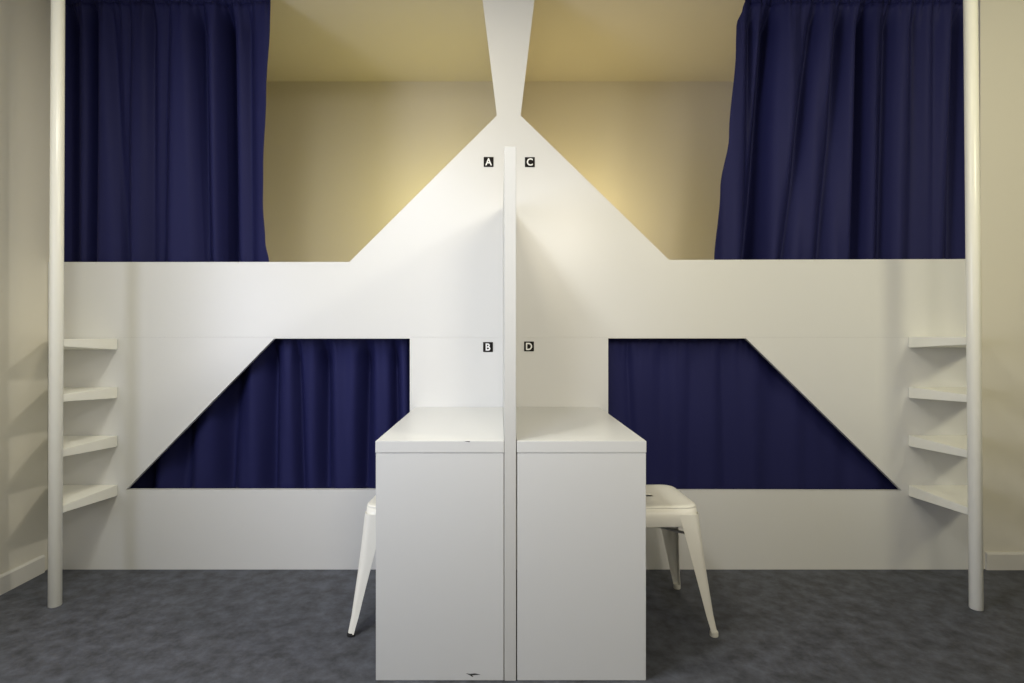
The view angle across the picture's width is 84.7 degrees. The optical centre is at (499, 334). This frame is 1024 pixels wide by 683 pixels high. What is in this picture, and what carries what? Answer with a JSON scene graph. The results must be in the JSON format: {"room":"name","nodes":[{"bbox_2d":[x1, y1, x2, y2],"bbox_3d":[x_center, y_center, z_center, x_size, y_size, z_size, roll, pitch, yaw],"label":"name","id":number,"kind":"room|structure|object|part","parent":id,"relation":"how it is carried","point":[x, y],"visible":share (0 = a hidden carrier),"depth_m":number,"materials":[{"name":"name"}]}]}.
{"room":"dormitory","nodes":[
{"label":"dormitory","id":0,"kind":"room"},
{"bbox_2d":[0,0,50,574],"bbox_3d":[-2.145,-0.334,1.000,0.100,2.840,5.400,0,0,0],"label":"wall","id":1,"kind":"structure","parent":0,"point":[24,24],"depth_m":2.47,"materials":[{"name":"beige paint"}]},
{"bbox_2d":[0,555,44,594],"bbox_3d":[-2.089,1.046,0.435,0.012,0.080,4.270,0,0,0],"label":"baseboard","id":2,"kind":"structure","parent":1,"relation":"attached to","point":[9,580],"depth_m":2.45,"materials":[{"name":"white paint"}]},
{"bbox_2d":[263,82,732,261],"bbox_3d":[0.116,-0.270,3.650,4.422,2.711,0.100,0,0,0],"label":"wall","id":3,"kind":"structure","parent":0,"point":[341,160],"depth_m":3.60,"materials":[{"name":"beige paint"}]},
{"bbox_2d":[266,0,744,81],"bbox_3d":[0.066,-1.690,3.150,4.322,0.129,1.100,0,0,0],"label":"ceiling","id":4,"kind":"structure","parent":0,"point":[310,40],"depth_m":3.12,"materials":[{"name":"beige paint"}]},
{"bbox_2d":[64,0,270,261],"bbox_3d":[-1.606,-0.850,2.737,1.037,1.548,0.176,0,0,0],"label":"curtain","id":5,"kind":"object","parent":4,"relation":"hanging from","point":[165,100],"visible":0.83,"depth_m":2.69,"materials":[{"name":"blue fabric"}]},
{"bbox_2d":[714,0,964,259],"bbox_3d":[1.627,-0.850,2.740,1.261,1.548,0.193,0,0,1],"label":"curtain","id":6,"kind":"object","parent":4,"relation":"hanging from","point":[846,123],"visible":0.76,"depth_m":2.69,"materials":[{"name":"blue fabric"}]},
{"bbox_2d":[0,569,1023,682],"bbox_3d":[0.603,1.136,0.950,5.595,0.100,5.500,0,0,0],"label":"floor","id":7,"kind":"structure","parent":0,"point":[109,626],"depth_m":2.07,"materials":[{"name":"carpet"}]},
{"bbox_2d":[48,0,116,607],"bbox_3d":[-1.906,-0.334,2.414,0.318,2.839,0.371,0,0,0],"label":"ladder","id":8,"kind":"object","parent":7,"relation":"on","point":[62,498],"visible":1,"depth_m":2.24,"materials":[{"name":"white paint"}]},
{"bbox_2d":[347,495,375,636],"bbox_3d":[-0.338,0.857,2.210,0.412,0.457,0.412,0,0,3],"label":"stool","id":9,"kind":"object","parent":7,"relation":"on","point":[368,545],"visible":0.18,"depth_m":2.05,"materials":[{"name":"white metal"}]},
{"bbox_3d":[-0.338,0.633,2.210,0.310,0.009,0.310,0,0,3],"label":"seat","id":10,"kind":"part","parent":9,"relation":"part of","materials":[{"name":"white metal"}]},
{"bbox_2d":[375,407,503,679],"bbox_3d":[-0.189,0.709,2.180,0.404,0.752,0.838,0,0,0],"label":"desk","id":11,"kind":"object","parent":7,"relation":"on","point":[440,470],"visible":1,"depth_m":1.76,"materials":[{"name":"white laminate"}]},
{"bbox_2d":[48,0,967,569],"bbox_3d":[0.067,-0.269,3.099,4.318,2.709,0.998,0,0,0],"label":"bunk bed","id":12,"kind":"object","parent":7,"relation":"on","point":[838,331],"visible":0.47,"depth_m":2.60,"materials":[{"name":"white laminate"}]},
{"bbox_2d":[130,339,409,487],"bbox_3d":[-1.089,0.366,2.705,1.572,0.771,0.125,0,0,0],"label":"curtain","id":13,"kind":"object","parent":12,"relation":"hanging from","point":[304,413],"visible":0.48,"depth_m":2.68,"materials":[{"name":"blue fabric"}]},
{"bbox_2d":[483,342,492,351],"bbox_3d":[-0.056,0.056,2.598,0.046,0.046,0.004,0,0,0],"label":"letter sign","id":14,"kind":"object","parent":12,"relation":"attached to","point":[487,346],"visible":1,"depth_m":2.60,"materials":[{"name":"black plastic"}]},
{"bbox_2d":[484,157,493,166],"bbox_3d":[-0.053,-0.801,2.598,0.046,0.046,0.004,0,0,0],"label":"letter sign","id":15,"kind":"object","parent":12,"relation":"attached to","point":[488,161],"visible":1,"depth_m":2.60,"materials":[{"name":"black plastic"}]},
{"bbox_3d":[0.067,-0.807,2.611,4.318,1.634,0.022,0,0,0],"label":"guard panel","id":16,"kind":"part","parent":12,"relation":"part of","materials":[{"name":"white laminate"}]},
{"bbox_3d":[0.067,0.548,2.611,4.318,1.075,0.022,0,0,0],"label":"panel","id":17,"kind":"part","parent":12,"relation":"part of","materials":[{"name":"white laminate"}]},
{"bbox_2d":[524,341,533,350],"bbox_3d":[0.134,0.053,2.598,0.046,0.046,0.004,0,0,0],"label":"letter sign","id":18,"kind":"object","parent":12,"relation":"attached to","point":[528,345],"visible":1,"depth_m":2.60,"materials":[{"name":"black plastic"}]},
{"bbox_2d":[525,157,534,166],"bbox_3d":[0.138,-0.800,2.598,0.046,0.046,0.004,0,0,0],"label":"letter sign","id":19,"kind":"object","parent":12,"relation":"attached to","point":[529,161],"visible":1,"depth_m":2.60,"materials":[{"name":"black plastic"}]},
{"bbox_2d":[608,338,897,488],"bbox_3d":[1.216,0.366,2.665,1.582,0.771,0.032,0,0,0],"label":"curtain","id":20,"kind":"object","parent":12,"relation":"hanging from","point":[709,413],"visible":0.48,"depth_m":2.66,"materials":[{"name":"blue fabric"}]},
{"bbox_2d":[503,147,515,680],"bbox_3d":[0.032,0.247,2.181,0.037,1.677,0.837,0,0,0],"label":"privacy screen","id":21,"kind":"object","parent":7,"relation":"on","point":[509,187],"visible":0.89,"depth_m":1.76,"materials":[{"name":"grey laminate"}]},
{"bbox_2d":[516,407,645,679],"bbox_3d":[0.256,0.709,2.181,0.407,0.752,0.837,0,0,0],"label":"desk","id":22,"kind":"object","parent":7,"relation":"on","point":[581,471],"visible":0.86,"depth_m":1.76,"materials":[{"name":"white laminate"}]},
{"bbox_2d":[646,485,717,637],"bbox_3d":[0.575,0.857,2.210,0.412,0.457,0.412,0,0,-2],"label":"stool","id":23,"kind":"object","parent":7,"relation":"on","point":[668,509],"visible":0.52,"depth_m":2.06,"materials":[{"name":"white metal"}]},
{"bbox_3d":[0.575,0.633,2.210,0.310,0.009,0.310,0,0,-2],"label":"seat","id":24,"kind":"part","parent":23,"relation":"part of","materials":[{"name":"white metal"}]},
{"bbox_3d":[0.726,0.865,2.373,0.113,0.412,0.116,0,0,43],"label":"leg","id":25,"kind":"part","parent":23,"relation":"part of","materials":[{"name":"white metal"}]},
{"bbox_3d":[0.737,0.865,2.058,0.116,0.412,0.113,0,0,43],"label":"leg","id":26,"kind":"part","parent":23,"relation":"part of","materials":[{"name":"white metal"}]},
{"bbox_2d":[909,0,983,610],"bbox_3d":[2.018,-0.334,2.402,0.357,2.839,0.395,0,0,0],"label":"ladder","id":27,"kind":"object","parent":7,"relation":"on","point":[967,499],"visible":1,"depth_m":2.22,"materials":[{"name":"white paint"}]},
{"bbox_2d":[978,0,1023,568],"bbox_3d":[2.763,-0.334,3.102,1.073,2.840,0.996,0,0,0],"label":"wall","id":28,"kind":"structure","parent":0,"point":[1001,22],"depth_m":2.60,"materials":[{"name":"beige paint"}]},
{"bbox_2d":[985,552,1023,569],"bbox_3d":[2.774,1.046,2.598,1.052,0.080,0.012,0,0,0],"label":"baseboard","id":29,"kind":"structure","parent":28,"relation":"attached to","point":[993,560],"depth_m":2.59,"materials":[{"name":"white paint"}]}
]}

